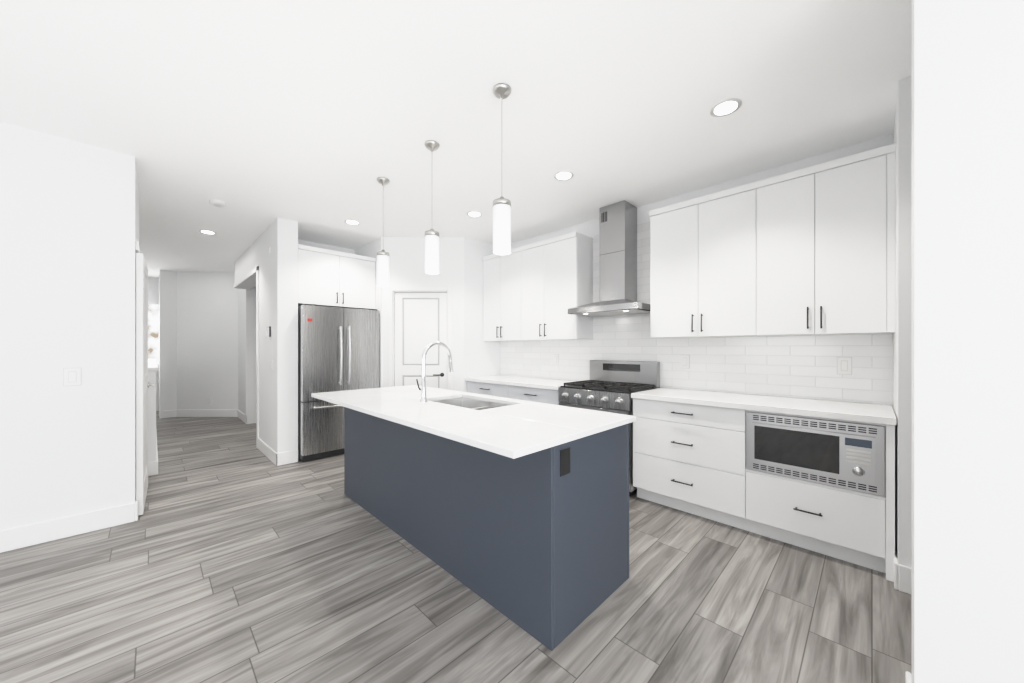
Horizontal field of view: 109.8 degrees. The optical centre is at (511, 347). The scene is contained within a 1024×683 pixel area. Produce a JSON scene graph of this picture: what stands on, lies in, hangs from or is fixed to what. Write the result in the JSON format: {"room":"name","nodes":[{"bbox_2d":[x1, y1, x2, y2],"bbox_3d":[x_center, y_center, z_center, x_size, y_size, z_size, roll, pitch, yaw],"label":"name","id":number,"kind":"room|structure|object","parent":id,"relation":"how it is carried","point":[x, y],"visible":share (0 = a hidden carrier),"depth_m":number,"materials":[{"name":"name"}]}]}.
{"room":"kitchen","nodes":[
{"label":"kitchen","id":0,"kind":"room"},
{"bbox_2d":[0,411,911,682],"bbox_3d":[-3.323,1.325,1.485,10.200,0.050,14.600,0,0,-45],"label":"floor","id":1,"kind":"structure","parent":0,"point":[232,554],"depth_m":1.83,"materials":[{"name":"grey wood"}]},
{"bbox_2d":[298,304,378,461],"bbox_3d":[-2.306,0.400,4.625,0.890,1.800,0.918,0,0,-45],"label":"fridge","id":2,"kind":"object","parent":1,"relation":"on","point":[338,348],"visible":0.79,"depth_m":4.24,"materials":[{"name":"grey metal"}]},
{"bbox_2d":[467,383,504,397],"bbox_3d":[-0.111,0.863,4.650,0.599,0.876,0.758,0,0,-45],"label":"base cabinet","id":3,"kind":"object","parent":1,"relation":"on","point":[491,389],"depth_m":4.40,"materials":[{"name":"white wood"}]},
{"bbox_2d":[344,409,635,650],"bbox_3d":[-0.393,0.858,2.638,0.755,0.885,2.354,0,0,-45],"label":"kitchen island","id":4,"kind":"object","parent":1,"relation":"on","point":[515,511],"depth_m":1.84,"materials":[{"name":"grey wood"}]},
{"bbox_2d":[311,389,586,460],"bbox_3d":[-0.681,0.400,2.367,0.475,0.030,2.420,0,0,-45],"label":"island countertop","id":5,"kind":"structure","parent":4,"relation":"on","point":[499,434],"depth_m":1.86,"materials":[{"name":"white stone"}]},
{"bbox_2d":[431,397,510,408],"bbox_3d":[-0.311,0.515,2.616,0.448,0.224,0.748,0,0,-45],"label":"sink","id":6,"kind":"object","parent":5,"relation":"in","point":[471,402],"depth_m":2.88,"materials":[{"name":"silver metal"}]},
{"bbox_2d":[505,387,558,404],"bbox_3d":[0.425,0.863,4.115,0.599,0.876,0.757,0,0,-45],"label":"base cabinet","id":7,"kind":"object","parent":1,"relation":"on","point":[534,394],"depth_m":3.88,"materials":[{"name":"white wood"}]},
{"bbox_2d":[465,375,574,390],"bbox_3d":[0.146,0.405,4.372,0.630,0.040,1.515,0,0,-45],"label":"countertop","id":8,"kind":"structure","parent":7,"relation":"on","point":[510,381],"depth_m":4.22,"materials":[{"name":"white stone"}]},
{"bbox_2d":[559,360,659,496],"bbox_3d":[0.934,0.718,3.536,0.694,1.165,0.752,0,0,-45],"label":"range","id":9,"kind":"object","parent":1,"relation":"on","point":[610,386],"visible":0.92,"depth_m":3.48,"materials":[{"name":"silver metal"}]},
{"bbox_2d":[633,400,742,528],"bbox_3d":[1.532,0.863,2.995,0.617,0.876,0.829,0,0,-45],"label":"base cabinet","id":10,"kind":"object","parent":1,"relation":"on","point":[688,458],"depth_m":2.76,"materials":[{"name":"white paint"}]},
{"bbox_2d":[743,412,894,581],"bbox_3d":[2.076,0.863,2.451,0.617,0.876,0.711,0,0,-45],"label":"base cabinet","id":11,"kind":"object","parent":1,"relation":"on","point":[815,475],"depth_m":2.21,"materials":[{"name":"white paint"}]},
{"bbox_2d":[631,388,896,424],"bbox_3d":[1.780,0.412,2.738,0.630,0.056,1.544,0,0,-45],"label":"countertop","id":12,"kind":"structure","parent":11,"relation":"on","point":[786,406],"depth_m":2.49,"materials":[{"name":"white stone"}]},
{"bbox_2d":[746,411,884,496],"bbox_3d":[1.854,0.639,2.254,0.049,0.392,0.665,0,0,-45],"label":"microwave","id":13,"kind":"object","parent":11,"relation":"in","point":[848,456],"depth_m":2.21,"materials":[{"name":"silver metal"}]},
{"bbox_2d":[0,0,911,277],"bbox_3d":[-3.323,-1.480,1.485,10.200,0.080,14.600,0,0,-45],"label":"ceiling","id":14,"kind":"structure","parent":0,"point":[314,118],"depth_m":2.10,"materials":[{"name":"white paint"}]},
{"bbox_2d":[199,230,215,233],"bbox_3d":[-3.776,-1.437,4.469,0.164,0.006,0.164,0,0,-45],"label":"recessed light","id":15,"kind":"object","parent":14,"relation":"in","point":[207,231],"visible":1,"depth_m":4.47,"materials":[{"name":"white plastic"}]},
{"bbox_2d":[209,199,225,206],"bbox_3d":[-2.899,-1.423,3.550,0.130,0.034,0.130,0,0,-45],"label":"smoke detector","id":16,"kind":"object","parent":14,"relation":"attached to","point":[217,203],"visible":1,"depth_m":3.52,"materials":[{"name":"white plastic"}]},
{"bbox_2d":[345,219,359,224],"bbox_3d":[-1.824,-1.437,4.115,0.164,0.006,0.164,0,0,-45],"label":"recessed light","id":17,"kind":"object","parent":14,"relation":"in","point":[352,222],"visible":1,"depth_m":4.12,"materials":[{"name":"white plastic"}]},
{"bbox_2d":[377,177,389,286],"bbox_3d":[-1.103,-0.985,3.083,0.104,0.910,0.104,0,0,-45],"label":"pendant light","id":18,"kind":"object","parent":14,"relation":"hanging from","point":[383,256],"visible":1,"depth_m":3.04,"materials":[{"name":"white glass"}]},
{"bbox_2d":[424,140,438,273],"bbox_3d":[-0.566,-0.985,2.546,0.104,0.910,0.104,0,0,-45],"label":"pendant light","id":19,"kind":"object","parent":14,"relation":"hanging from","point":[431,236],"visible":1,"depth_m":2.50,"materials":[{"name":"white glass"}]},
{"bbox_2d":[467,211,481,216],"bbox_3d":[-0.403,-1.437,3.868,0.164,0.006,0.164,0,0,-45],"label":"recessed light","id":20,"kind":"object","parent":14,"relation":"in","point":[474,214],"visible":1,"depth_m":3.87,"materials":[{"name":"white plastic"}]},
{"bbox_2d":[493,83,510,254],"bbox_3d":[-0.057,-0.985,2.008,0.104,0.910,0.104,0,0,-45],"label":"pendant light","id":21,"kind":"object","parent":14,"relation":"hanging from","point":[501,222],"visible":1,"depth_m":1.97,"materials":[{"name":"white glass"}]},
{"bbox_2d":[554,171,573,179],"bbox_3d":[0.431,-1.437,3.005,0.164,0.006,0.164,0,0,-45],"label":"recessed light","id":22,"kind":"object","parent":14,"relation":"in","point":[563,175],"visible":1,"depth_m":2.99,"materials":[{"name":"white plastic"}]},
{"bbox_2d":[710,98,741,116],"bbox_3d":[1.280,-1.437,2.157,0.164,0.006,0.164,0,0,-45],"label":"recessed light","id":23,"kind":"object","parent":14,"relation":"in","point":[726,107],"visible":1,"depth_m":2.15,"materials":[{"name":"white plastic"}]},
{"bbox_2d":[0,0,1023,682],"bbox_3d":[-3.316,-0.070,1.365,10.040,2.740,14.420,0,0,-45],"label":"wall","id":24,"kind":"structure","parent":0,"point":[940,370],"depth_m":2.37,"materials":[{"name":"white paint"}]},
{"bbox_2d":[0,500,137,552],"bbox_3d":[-5.006,1.230,0.535,6.175,0.140,0.025,0,0,-45],"label":"baseboard","id":25,"kind":"structure","parent":24,"relation":"attached to","point":[37,533],"depth_m":2.47,"materials":[{"name":"white wood"}]},
{"bbox_2d":[63,368,80,385],"bbox_3d":[-3.044,0.200,2.493,0.079,0.124,0.010,0,0,-45],"label":"light switch","id":26,"kind":"object","parent":24,"relation":"attached to","point":[71,376],"visible":1,"depth_m":2.49,"materials":[{"name":"grey plastic"}]},
{"bbox_2d":[135,241,139,252],"bbox_3d":[-3.189,0.240,3.075,0.018,2.120,0.900,0,0,-45],"label":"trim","id":27,"kind":"structure","parent":24,"relation":"attached to","point":[137,248],"depth_m":2.76,"materials":[{"name":"white wood"}]},
{"bbox_2d":[136,253,155,515],"bbox_3d":[-3.123,0.279,3.077,0.112,2.018,0.801,0,0,-45],"label":"hall door","id":28,"kind":"structure","parent":24,"relation":"in","point":[142,384],"depth_m":2.78,"materials":[{"name":"white wood"}]},
{"bbox_2d":[148,359,157,370],"bbox_3d":[-5.107,0.215,5.065,0.150,0.030,4.015,0,0,-45],"label":"trim","id":29,"kind":"structure","parent":24,"relation":"attached to","point":[153,365],"depth_m":4.10,"materials":[{"name":"white"}]},
{"bbox_2d":[148,301,158,366],"bbox_3d":[-7.570,-0.275,7.181,0.950,1.350,0.120,0,0,-45],"label":"window","id":30,"kind":"structure","parent":24,"relation":"in","point":[153,329],"depth_m":7.42,"materials":[{"name":"white glass"}]},
{"bbox_2d":[152,430,157,474],"bbox_3d":[-5.059,1.230,5.112,0.015,0.140,4.015,0,0,-45],"label":"baseboard","id":31,"kind":"structure","parent":24,"relation":"attached to","point":[155,463],"depth_m":3.69,"materials":[{"name":"white wood"}]},
{"bbox_2d":[160,410,235,418],"bbox_3d":[-5.827,1.230,6.697,1.030,0.140,0.827,0,0,-45],"label":"baseboard","id":32,"kind":"structure","parent":24,"relation":"attached to","point":[167,413],"depth_m":6.77,"materials":[{"name":"white wood"}]},
{"bbox_2d":[236,410,246,423],"bbox_3d":[-4.849,1.230,6.466,0.015,0.140,0.903,0,0,-45],"label":"baseboard","id":33,"kind":"structure","parent":24,"relation":"attached to","point":[239,414],"depth_m":6.47,"materials":[{"name":"white wood"}]},
{"bbox_2d":[233,266,258,447],"bbox_3d":[-3.966,0.120,5.340,0.018,2.360,1.940,0,0,-45],"label":"trim","id":34,"kind":"structure","parent":24,"relation":"attached to","point":[256,270],"depth_m":4.69,"materials":[{"name":"white wood"}]},
{"bbox_2d":[267,326,270,336],"bbox_3d":[-2.849,-0.190,4.222,0.018,0.120,0.100,0,0,-45],"label":"thermostat","id":35,"kind":"object","parent":24,"relation":"attached to","point":[269,331],"visible":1,"depth_m":4.19,"materials":[{"name":"grey plastic"}]},
{"bbox_2d":[258,438,279,465],"bbox_3d":[-2.956,1.230,4.331,0.015,0.140,1.055,0,0,-45],"label":"baseboard","id":36,"kind":"structure","parent":24,"relation":"attached to","point":[263,447],"depth_m":4.18,"materials":[{"name":"white wood"}]},
{"bbox_2d":[298,244,375,309],"bbox_3d":[-2.375,-0.853,4.694,0.910,0.675,0.752,0,0,-45],"label":"upper cabinet","id":37,"kind":"object","parent":24,"relation":"attached to","point":[329,278],"visible":0.88,"depth_m":4.42,"materials":[{"name":"white paint"}]},
{"bbox_2d":[388,287,447,389],"bbox_3d":[-1.188,0.253,4.702,0.638,2.095,0.570,0,0,-45],"label":"trim","id":38,"kind":"structure","parent":24,"relation":"attached to","point":[391,290],"depth_m":4.66,"materials":[{"name":"white wood"}]},
{"bbox_2d":[395,293,446,388],"bbox_3d":[-1.193,0.282,4.726,0.521,2.013,0.515,0,0,-45],"label":"pantry door","id":39,"kind":"structure","parent":24,"relation":"in","point":[420,322],"depth_m":4.71,"materials":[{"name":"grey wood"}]},
{"bbox_2d":[448,287,451,389],"bbox_3d":[-0.834,0.253,4.709,0.069,2.095,0.141,0,0,-45],"label":"trim","id":40,"kind":"structure","parent":24,"relation":"attached to","point":[449,288],"depth_m":4.66,"materials":[{"name":"white wood"}]},
{"bbox_2d":[483,248,518,340],"bbox_3d":[-0.027,-0.667,4.768,0.326,1.136,0.710,0,0,-45],"label":"upper cabinet","id":41,"kind":"object","parent":24,"relation":"attached to","point":[500,272],"depth_m":4.65,"materials":[{"name":"white paint"}]},
{"bbox_2d":[519,241,542,339],"bbox_3d":[0.353,-0.667,4.388,0.326,1.136,0.365,0,0,-45],"label":"upper cabinet","id":42,"kind":"object","parent":24,"relation":"attached to","point":[535,291],"depth_m":4.28,"materials":[{"name":"white paint"}]},
{"bbox_2d":[543,232,592,339],"bbox_3d":[0.641,-0.667,4.100,0.326,1.136,0.450,0,0,-45],"label":"upper cabinet","id":43,"kind":"object","parent":24,"relation":"attached to","point":[567,258],"depth_m":3.96,"materials":[{"name":"white paint"}]},
{"bbox_2d":[568,200,649,316],"bbox_3d":[1.012,-0.892,3.614,0.482,1.092,0.760,0,0,-45],"label":"range hood","id":44,"kind":"object","parent":24,"relation":"attached to","point":[617,258],"visible":0.94,"depth_m":3.58,"materials":[{"name":"silver metal"}]},
{"bbox_2d":[650,182,757,337],"bbox_3d":[1.652,-0.670,3.089,0.326,1.140,0.808,0,0,-45],"label":"upper cabinet","id":45,"kind":"object","parent":24,"relation":"attached to","point":[702,248],"depth_m":2.94,"materials":[{"name":"white paint"}]},
{"bbox_2d":[754,143,894,335],"bbox_3d":[2.190,-0.670,2.552,0.326,1.140,0.712,0,0,-45],"label":"upper cabinet","id":46,"kind":"object","parent":24,"relation":"attached to","point":[810,250],"depth_m":2.40,"materials":[{"name":"white paint"}]},
{"bbox_2d":[837,357,851,374],"bbox_3d":[2.381,0.128,2.579,0.010,0.124,0.079,0,0,-45],"label":"outlet","id":47,"kind":"object","parent":24,"relation":"attached to","point":[844,365],"visible":1,"depth_m":2.58,"materials":[{"name":"grey plastic"}]}
]}

